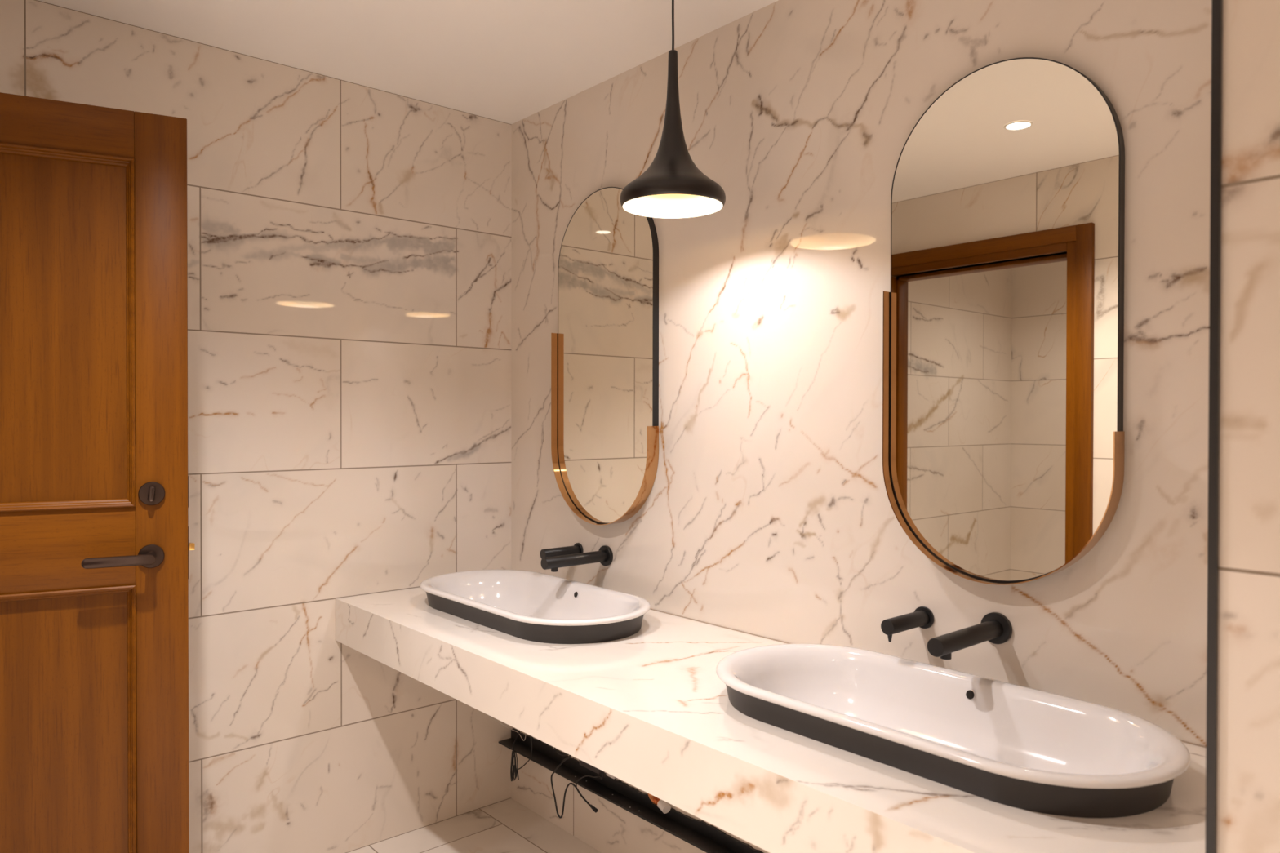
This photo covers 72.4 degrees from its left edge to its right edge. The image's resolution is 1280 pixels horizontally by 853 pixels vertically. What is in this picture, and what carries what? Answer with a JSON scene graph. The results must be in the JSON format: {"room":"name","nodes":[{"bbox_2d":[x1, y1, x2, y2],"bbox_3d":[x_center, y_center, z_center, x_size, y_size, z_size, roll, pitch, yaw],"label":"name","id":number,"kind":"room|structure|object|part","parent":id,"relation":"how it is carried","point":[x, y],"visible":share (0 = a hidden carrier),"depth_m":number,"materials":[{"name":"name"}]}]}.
{"room":"bathroom","nodes":[
{"label":"bathroom","id":0,"kind":"room"},
{"bbox_2d":[0,0,511,852],"bbox_3d":[-1.961,0.136,1.883,3.880,2.400,0.120,0,1,-41],"label":"wall","id":1,"kind":"structure","parent":0,"point":[349,244],"depth_m":2.66,"materials":[{"name":"stone"}]},
{"bbox_2d":[37,0,778,124],"bbox_3d":[-0.699,-1.100,0.516,4.000,0.100,3.820,0,1,-41],"label":"ceiling","id":2,"kind":"structure","parent":0,"point":[508,61],"depth_m":2.39,"materials":[{"name":"paint"}]},
{"bbox_2d":[619,0,725,217],"bbox_3d":[0.076,-0.786,2.027,0.245,0.552,0.245,0,1,-41],"label":"pendant lamp","id":3,"kind":"object","parent":2,"relation":"hanging from","point":[673,186],"visible":1,"depth_m":2.00,"materials":[{"name":"black metal"}]},
{"bbox_3d":[0.077,-0.954,2.025,0.005,0.175,0.006,0,1,-41],"label":"cord","id":4,"kind":"part","parent":3,"relation":"part of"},
{"bbox_2d":[347,798,601,852],"bbox_3d":[-0.704,1.400,0.538,4.000,0.100,3.820,0,1,-41],"label":"floor","id":5,"kind":"structure","parent":0,"point":[506,826],"depth_m":2.83,"materials":[{"name":"tile"}]},
{"bbox_2d":[511,0,1211,852],"bbox_3d":[0.729,0.141,1.838,0.120,2.400,3.720,0,1,-41],"label":"wall","id":6,"kind":"structure","parent":0,"point":[767,512],"depth_m":2.07,"materials":[{"name":"stone"}]},
{"bbox_2d":[539,542,582,558],"bbox_3d":[-0.250,0.402,2.766,0.140,0.055,0.047,0,1,-41],"label":"handle","id":7,"kind":"object","parent":6,"relation":"attached to","point":[577,548],"visible":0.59,"depth_m":2.75,"materials":[{"name":"black metal"}]},
{"bbox_2d":[540,545,613,572],"bbox_3d":[-0.192,0.400,2.627,0.235,0.062,0.062,0,1,-41],"label":"spout","id":8,"kind":"object","parent":6,"relation":"attached to","point":[604,555],"visible":1,"depth_m":2.62,"materials":[{"name":"black metal"}]},
{"bbox_2d":[579,760,604,773],"bbox_3d":[-0.148,1.045,2.735,0.034,0.050,0.100,0,1,-41],"label":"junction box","id":9,"kind":"object","parent":6,"relation":"attached to","point":[582,763],"visible":0.24,"depth_m":2.72,"materials":[{"name":"black plastic"}]},
{"bbox_2d":[551,186,658,524],"bbox_3d":[-0.117,-0.215,2.682,0.045,1.031,0.473,0,1,-41],"label":"oval mirror","id":10,"kind":"object","parent":6,"relation":"attached to","point":[605,346],"visible":0.91,"depth_m":2.67,"materials":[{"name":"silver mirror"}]},
{"bbox_2d":[606,773,616,778],"bbox_3d":[-0.080,1.058,2.665,0.024,0.020,0.046,0,1,-41],"label":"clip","id":11,"kind":"object","parent":6,"relation":"attached to","point":[607,774],"visible":0.27,"depth_m":2.66,"materials":[{"name":"white plastic"}]},
{"bbox_2d":[498,728,763,852],"bbox_3d":[0.290,1.101,2.213,0.058,0.045,2.334,0,1,-41],"label":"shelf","id":12,"kind":"object","parent":6,"relation":"attached to","point":[703,836],"visible":0.83,"depth_m":2.59,"materials":[{"name":"black metal"}]},
{"bbox_2d":[510,730,532,781],"bbox_3d":[-0.394,0.929,2.915,0.017,0.539,0.129,0,1,-44],"label":"coiled cable","id":13,"kind":"object","parent":12,"relation":"hanging from","point":[514,767],"visible":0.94,"depth_m":2.94,"materials":[{"name":"black rubber"}]},
{"bbox_2d":[647,792,671,813],"bbox_3d":[0.053,1.027,2.489,0.027,0.123,0.089,0,1,-34],"label":"copper pipe","id":14,"kind":"object","parent":12,"relation":"on","point":[664,806],"visible":0.63,"depth_m":2.46,"materials":[{"name":"metal"}]},
{"bbox_2d":[335,586,1205,852],"bbox_3d":[0.073,0.602,2.018,0.638,0.131,2.352,0,1,-41],"label":"countertop","id":15,"kind":"structure","parent":6,"relation":"attached to","point":[650,708],"depth_m":1.56,"materials":[{"name":"stone"}]},
{"bbox_2d":[488,715,526,741],"bbox_3d":[-0.475,0.859,2.956,0.194,0.400,0.033,0,1,20],"label":"wire","id":16,"kind":"object","parent":15,"relation":"hanging from","point":[489,715],"visible":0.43,"depth_m":2.94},
{"bbox_2d":[419,569,650,644],"bbox_3d":[-0.318,0.541,2.495,0.406,0.143,0.841,0,1,-41],"label":"basin","id":17,"kind":"object","parent":15,"relation":"in","point":[526,605],"visible":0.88,"depth_m":2.52,"materials":[{"name":"white ceramic"}]},
{"bbox_2d":[550,747,604,817],"bbox_3d":[-0.191,0.947,2.675,0.011,0.570,0.282,0,1,-41],"label":"loose cable","id":18,"kind":"object","parent":15,"relation":"hanging from","point":[595,810],"visible":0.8,"depth_m":2.72,"materials":[{"name":"black plastic"}]},
{"bbox_2d":[715,643,1191,817],"bbox_3d":[0.496,0.551,1.560,0.406,0.143,0.841,0,1,-41],"label":"basin","id":19,"kind":"object","parent":15,"relation":"in","point":[1006,744],"visible":0.96,"depth_m":1.53,"materials":[{"name":"white ceramic"}]},
{"bbox_2d":[880,606,933,642],"bbox_3d":[0.560,0.415,1.836,0.140,0.055,0.047,0,1,-41],"label":"handle","id":20,"kind":"object","parent":6,"relation":"attached to","point":[922,617],"visible":1,"depth_m":1.82,"materials":[{"name":"black metal"}]},
{"bbox_3d":[0.557,0.411,1.834,0.134,0.032,0.032,0,1,-41],"label":"handle","id":21,"kind":"part","parent":20,"relation":"part of","materials":[{"name":"black metal"}]},
{"bbox_2d":[927,612,1012,659],"bbox_3d":[0.631,0.406,1.682,0.235,0.062,0.062,0,1,-41],"label":"spout","id":22,"kind":"object","parent":6,"relation":"attached to","point":[995,628],"visible":1,"depth_m":1.67,"materials":[{"name":"black metal"}]},
{"bbox_2d":[882,57,1124,584],"bbox_3d":[0.702,-0.206,1.740,0.045,1.034,0.475,0,1,-41],"label":"oval mirror","id":23,"kind":"object","parent":6,"relation":"attached to","point":[1003,434],"visible":1,"depth_m":1.72,"materials":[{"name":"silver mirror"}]},
{"bbox_2d":[1216,0,1279,852],"bbox_3d":[1.256,0.152,0.657,0.636,2.400,1.246,0,1,-41],"label":"wall","id":24,"kind":"structure","parent":0,"point":[1248,815],"depth_m":0.90,"materials":[{"name":"stone"}]},
{"bbox_2d":[1205,0,1222,852],"bbox_3d":[0.603,0.149,0.919,0.008,2.400,0.008,0,1,-41],"label":"trim","id":25,"kind":"structure","parent":24,"relation":"attached to","point":[1216,5],"depth_m":0.92,"materials":[{"name":"black metal"}]},
{"bbox_3d":[-0.857,0.151,0.378,0.110,2.400,3.600,0,1,-41],"label":"wall","id":26,"kind":"structure","parent":0,"visible":0},
{"bbox_2d":[0,92,195,852],"bbox_3d":[-1.416,0.314,1.800,0.888,2.032,0.102,0,1,-27],"label":"door","id":27,"kind":"structure","parent":26,"relation":"in","point":[95,546],"depth_m":1.93,"materials":[{"name":"brown wood"}]},
{"bbox_3d":[-1.435,-0.208,1.819,0.676,0.786,0.014,0,1,-27],"label":"panel","id":28,"kind":"part","parent":27,"relation":"part of","materials":[{"name":"brown wood"}]},
{"bbox_3d":[-1.436,0.721,1.827,0.676,0.742,0.014,0,1,-27],"label":"panel","id":29,"kind":"part","parent":27,"relation":"part of","materials":[{"name":"brown wood"}]},
{"bbox_3d":[-1.434,-0.649,1.815,0.666,0.106,0.041,0,1,-27],"label":"rail","id":30,"kind":"part","parent":27,"relation":"part of","materials":[{"name":"brown wood"}]},
{"bbox_3d":[-1.435,0.268,1.823,0.666,0.176,0.041,0,1,-27],"label":"rail","id":31,"kind":"part","parent":27,"relation":"part of","materials":[{"name":"brown wood"}]},
{"bbox_3d":[-1.428,-0.208,1.806,0.666,0.776,0.028,0,1,-27],"label":"moulding","id":32,"kind":"part","parent":27,"relation":"part of","materials":[{"name":"brown wood"}]},
{"bbox_3d":[-1.429,0.722,1.814,0.666,0.732,0.028,0,1,-27],"label":"moulding","id":33,"kind":"part","parent":27,"relation":"part of","materials":[{"name":"brown wood"}]},
{"bbox_3d":[-1.100,0.292,1.966,0.053,0.053,0.010,0,1,-27],"label":"lever handle","id":34,"kind":"part","parent":27,"relation":"part of","materials":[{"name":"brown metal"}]},
{"bbox_3d":[-1.092,0.151,1.954,0.016,0.035,0.017,0,1,-27],"label":"turn knob","id":35,"kind":"part","parent":27,"relation":"part of","materials":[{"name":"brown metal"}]},
{"bbox_3d":[-1.045,0.150,2.021,0.002,0.072,0.022,0,1,-27],"label":"edge plate","id":36,"kind":"part","parent":27,"relation":"part of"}
]}

